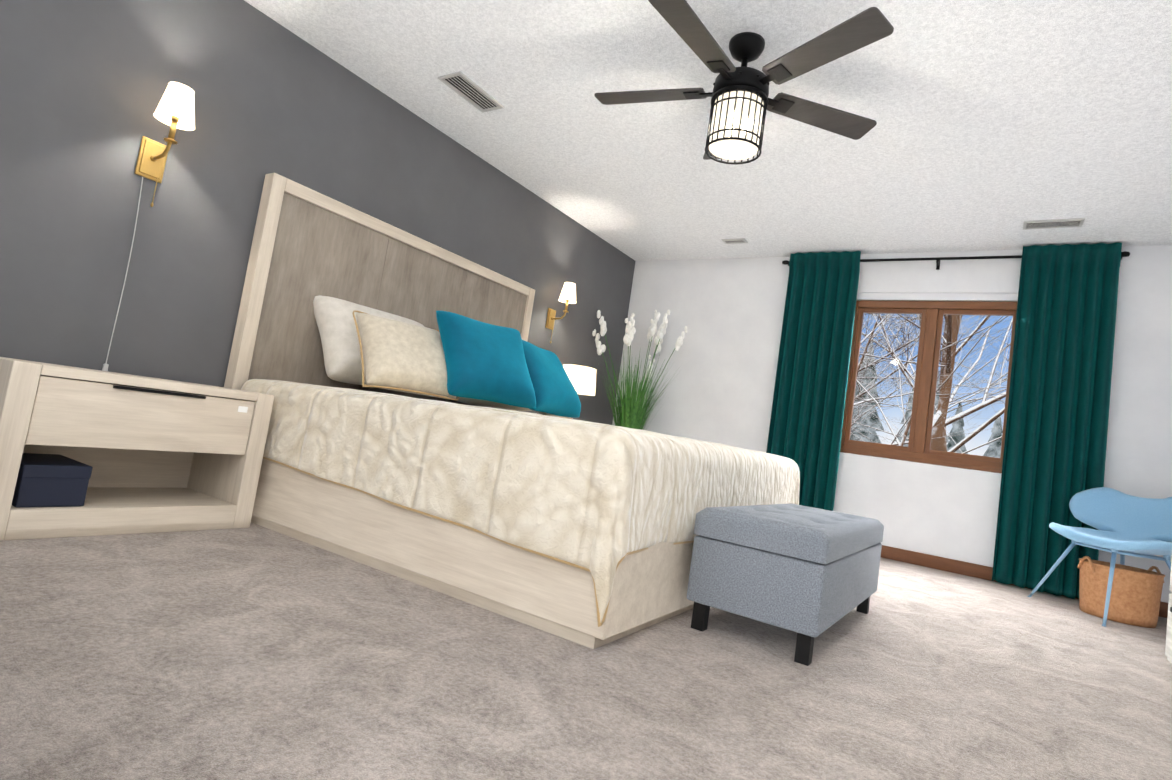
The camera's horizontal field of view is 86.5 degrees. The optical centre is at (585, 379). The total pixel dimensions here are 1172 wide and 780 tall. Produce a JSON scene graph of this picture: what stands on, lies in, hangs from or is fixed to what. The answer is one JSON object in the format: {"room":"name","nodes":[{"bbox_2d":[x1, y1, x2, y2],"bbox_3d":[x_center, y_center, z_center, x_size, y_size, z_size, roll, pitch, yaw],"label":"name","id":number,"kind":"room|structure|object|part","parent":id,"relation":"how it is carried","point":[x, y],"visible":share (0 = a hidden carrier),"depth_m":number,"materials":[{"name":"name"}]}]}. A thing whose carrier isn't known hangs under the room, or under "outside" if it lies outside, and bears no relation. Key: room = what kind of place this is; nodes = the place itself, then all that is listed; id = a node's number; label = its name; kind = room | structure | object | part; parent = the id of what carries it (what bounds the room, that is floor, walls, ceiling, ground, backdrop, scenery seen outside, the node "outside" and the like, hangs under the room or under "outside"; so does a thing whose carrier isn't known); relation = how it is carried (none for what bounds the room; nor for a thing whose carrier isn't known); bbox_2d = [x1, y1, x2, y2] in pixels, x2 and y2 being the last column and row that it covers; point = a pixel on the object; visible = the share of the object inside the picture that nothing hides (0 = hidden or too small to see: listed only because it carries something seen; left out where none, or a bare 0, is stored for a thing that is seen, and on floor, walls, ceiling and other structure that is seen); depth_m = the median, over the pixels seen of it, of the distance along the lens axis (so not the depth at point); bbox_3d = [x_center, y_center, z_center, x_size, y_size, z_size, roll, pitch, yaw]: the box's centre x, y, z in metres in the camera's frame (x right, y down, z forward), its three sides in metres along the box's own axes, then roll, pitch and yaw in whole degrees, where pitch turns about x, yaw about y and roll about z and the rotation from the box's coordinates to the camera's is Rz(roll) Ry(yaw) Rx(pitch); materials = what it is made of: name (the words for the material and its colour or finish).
{"room":"bedroom","nodes":[
{"label":"bedroom","id":0,"kind":"room"},
{"bbox_2d":[0,0,634,424],"bbox_3d":[-1.291,-0.467,3.863,0.120,2.440,6.200,5,-6,33],"label":"wall","id":1,"kind":"structure","parent":0,"point":[84,86],"depth_m":2.89,"materials":[{"name":"grey paint"}]},
{"bbox_2d":[102,82,194,370],"bbox_3d":[-1.883,-0.477,2.630,0.225,1.582,0.152,5,-6,33],"label":"sconce","id":2,"kind":"object","parent":1,"relation":"attached to","point":[174,109],"visible":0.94,"depth_m":2.68,"materials":[{"name":"white fabric"}]},
{"bbox_2d":[545,282,575,342],"bbox_3d":[-0.201,-0.555,5.212,0.225,0.509,0.152,5,-6,33],"label":"sconce","id":3,"kind":"object","parent":1,"relation":"attached to","point":[568,294],"visible":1,"depth_m":5.19,"materials":[{"name":"white fabric"}]},
{"bbox_2d":[0,522,1171,779],"bbox_3d":[0.373,0.956,2.559,4.540,0.100,6.200,5,-6,33],"label":"floor","id":4,"kind":"structure","parent":0,"point":[254,652],"depth_m":1.57,"materials":[{"name":"carpet"}]},
{"bbox_2d":[0,357,273,540],"bbox_3d":[-1.850,0.276,2.491,0.459,0.585,0.895,5,-6,33],"label":"nightstand","id":5,"kind":"object","parent":4,"relation":"on","point":[87,452],"visible":1,"depth_m":2.36,"materials":[{"name":"beige wood"}]},
{"bbox_2d":[224,173,799,648],"bbox_3d":[-0.207,0.039,3.369,2.299,1.675,2.210,5,-6,33],"label":"bed","id":6,"kind":"object","parent":4,"relation":"on","point":[404,377],"visible":0.92,"depth_m":2.50,"materials":[{"name":"beige fabric"}]},
{"bbox_2d":[592,310,686,429],"bbox_3d":[0.436,0.245,5.769,0.803,1.852,0.629,5,-6,33],"label":"plant","id":7,"kind":"object","parent":4,"relation":"on","point":[631,412],"visible":0.75,"depth_m":5.68,"materials":[{"name":"green plant"}]},
{"bbox_2d":[687,504,883,665],"bbox_3d":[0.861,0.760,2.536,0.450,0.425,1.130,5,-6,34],"label":"storage ottoman","id":8,"kind":"object","parent":4,"relation":"on","point":[807,574],"visible":1,"depth_m":2.11,"materials":[{"name":"fabric"}]},
{"bbox_2d":[1027,487,1171,626],"bbox_3d":[3.158,1.027,3.692,0.883,0.767,0.838,11,-6,-32],"label":"chair","id":9,"kind":"object","parent":4,"relation":"on","point":[1124,524],"visible":1,"depth_m":3.84,"materials":[{"name":"blue painted plastic"},{"name":"blue painted metal"}]},
{"bbox_2d":[1077,556,1164,627],"bbox_3d":[3.145,1.239,3.675,0.404,0.332,0.392,8,-5,3],"label":"basket","id":10,"kind":"object","parent":4,"relation":"on","point":[1135,597],"visible":0.98,"depth_m":3.54,"materials":[{"name":"wicker"}]},
{"bbox_2d":[1165,557,1171,662],"bbox_3d":[1.956,0.595,1.454,0.479,0.890,2.504,5,-6,33],"label":"dresser","id":11,"kind":"object","parent":4,"relation":"on","point":[1168,650],"visible":1,"depth_m":2.53,"materials":[{"name":"white"}]},
{"bbox_3d":[-0.196,0.740,5.107,0.459,0.585,0.895,5,-6,33],"label":"nightstand","id":12,"kind":"object","parent":4,"relation":"on","visible":0},
{"bbox_2d":[563,364,595,418],"bbox_3d":[-0.093,0.175,5.157,0.320,0.564,0.320,5,-6,33],"label":"table lamp","id":13,"kind":"object","parent":12,"relation":"on","point":[582,379],"visible":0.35,"depth_m":5.04,"materials":[{"name":"white fabric"}]},
{"bbox_2d":[244,0,1171,260],"bbox_3d":[0.742,-1.548,2.770,4.540,0.100,6.200,5,-6,33],"label":"ceiling","id":14,"kind":"structure","parent":0,"point":[999,123],"depth_m":3.32,"materials":[{"name":"white paint"}]},
{"bbox_2d":[438,71,503,112],"bbox_3d":[-0.649,-1.631,3.544,0.170,0.012,0.370,5,-6,33],"label":"ceiling vent","id":15,"kind":"object","parent":14,"relation":"in","point":[465,87],"visible":0.98,"depth_m":3.53,"materials":[{"name":"grey metal"}]},
{"bbox_2d":[722,238,747,243],"bbox_3d":[1.282,-1.192,5.368,0.200,0.012,0.100,5,-6,33],"label":"ceiling vent","id":16,"kind":"object","parent":14,"relation":"in","point":[735,241],"visible":1,"depth_m":5.36,"materials":[{"name":"grey metal"}]},
{"bbox_2d":[594,0,893,164],"bbox_3d":[0.650,-1.255,2.737,1.308,0.509,1.288,5,-6,33],"label":"fan","id":17,"kind":"object","parent":14,"relation":"hanging from","point":[739,95],"visible":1,"depth_m":2.65,"materials":[{"name":"grey wood"}]},
{"bbox_2d":[1023,218,1084,229],"bbox_3d":[3.091,-1.030,4.124,0.320,0.012,0.140,5,-6,33],"label":"ceiling vent","id":18,"kind":"object","parent":14,"relation":"in","point":[1056,223],"visible":0.98,"depth_m":4.12,"materials":[{"name":"grey metal"}]},
{"bbox_2d":[612,245,1171,602],"bbox_3d":[2.164,0.155,5.205,4.300,2.440,0.120,5,-6,33],"label":"wall","id":19,"kind":"structure","parent":0,"point":[723,359],"depth_m":4.94,"materials":[{"name":"white paint"}]},
{"bbox_2d":[840,293,1017,473],"bbox_3d":[2.689,-0.014,4.904,1.232,1.338,0.115,5,-6,33],"label":"window","id":20,"kind":"structure","parent":19,"relation":"in","point":[932,308],"depth_m":4.89,"materials":[{"name":"brown wood"}]},
{"bbox_2d":[766,242,1129,598],"bbox_3d":[2.558,0.179,4.784,2.350,2.413,0.158,5,-6,33],"label":"curtains","id":21,"kind":"object","parent":19,"relation":"attached to","point":[1055,446],"visible":0.85,"depth_m":4.39,"materials":[{"name":"teal fabric"}]},
{"bbox_3d":[2.732,-0.918,4.895,2.350,0.080,0.113,5,-6,33],"label":"rod","id":22,"kind":"part","parent":21,"relation":"part of","materials":[{"name":"black metal"}]},
{"bbox_2d":[881,545,1167,617],"bbox_3d":[1.964,1.302,5.048,4.286,0.095,0.014,5,-6,33],"label":"baseboard","id":23,"kind":"structure","parent":19,"relation":"attached to","point":[942,563],"depth_m":4.60,"materials":[{"name":"brown wood"}]},
{"label":"outside","id":24,"kind":"structure","parent":0,"visible":0},
{"bbox_2d":[859,313,1012,473],"bbox_3d":[23.419,-10.739,58.804,140.000,51.000,0.200,5,-6,33],"label":"sky","id":25,"kind":"structure","parent":24,"point":[980,438],"depth_m":51.71,"materials":[{"name":"blue"}]},
{"bbox_3d":[11.712,4.548,33.729,70.000,2.818,58.000,5,-6,33],"label":"snow","id":26,"kind":"object","parent":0,"visible":0},
{"bbox_2d":[861,313,978,378],"bbox_3d":[14.658,-5.187,29.277,12.472,18.526,19.716,5,-6,33],"label":"tree","id":27,"kind":"object","parent":26,"relation":"on","point":[903,337],"depth_m":27.82,"materials":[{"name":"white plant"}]},
{"bbox_2d":[842,313,1007,452],"bbox_3d":[6.078,-1.180,13.866,9.295,8.435,9.954,5,-6,33],"label":"tree","id":28,"kind":"object","parent":26,"relation":"on","point":[867,399],"depth_m":13.94,"materials":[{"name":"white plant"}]},
{"bbox_2d":[850,341,1002,472],"bbox_3d":[13.587,0.941,44.900,51.377,8.769,12.386,5,-6,33],"label":"conifers","id":29,"kind":"object","parent":26,"relation":"on","point":[990,450],"depth_m":37.78,"materials":[{"name":"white plant"}]},
{"bbox_2d":[851,313,1007,455],"bbox_3d":[7.077,-1.500,15.405,10.392,9.324,7.266,5,-6,33],"label":"tree","id":30,"kind":"object","parent":26,"relation":"on","point":[861,359],"depth_m":14.52,"materials":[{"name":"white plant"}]},
{"bbox_2d":[854,313,1004,423],"bbox_3d":[12.897,-2.907,26.509,13.134,13.809,12.732,5,-6,33],"label":"tree","id":31,"kind":"object","parent":26,"relation":"on","point":[877,383],"depth_m":24.71,"materials":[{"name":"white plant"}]},
{"bbox_2d":[849,314,1012,464],"bbox_3d":[5.884,-1.901,9.475,10.750,11.352,9.679,5,-6,33],"label":"tree","id":32,"kind":"object","parent":26,"relation":"on","point":[943,402],"depth_m":10.29,"materials":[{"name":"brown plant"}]},
{"bbox_2d":[854,313,1011,462],"bbox_3d":[5.047,-0.788,9.990,6.207,7.153,6.393,5,-6,33],"label":"tree","id":33,"kind":"object","parent":26,"relation":"on","point":[907,427],"depth_m":9.21,"materials":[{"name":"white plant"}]},
{"bbox_2d":[857,313,1009,407],"bbox_3d":[6.982,-2.915,20.426,13.810,12.151,10.704,5,-6,33],"label":"tree","id":34,"kind":"object","parent":26,"relation":"on","point":[882,360],"depth_m":17.46,"materials":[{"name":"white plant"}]},
{"bbox_2d":[861,314,1009,466],"bbox_3d":[10.820,-2.699,18.335,9.924,12.132,12.414,5,-6,33],"label":"tree","id":35,"kind":"object","parent":26,"relation":"on","point":[944,445],"depth_m":19.28,"materials":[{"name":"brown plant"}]}
]}

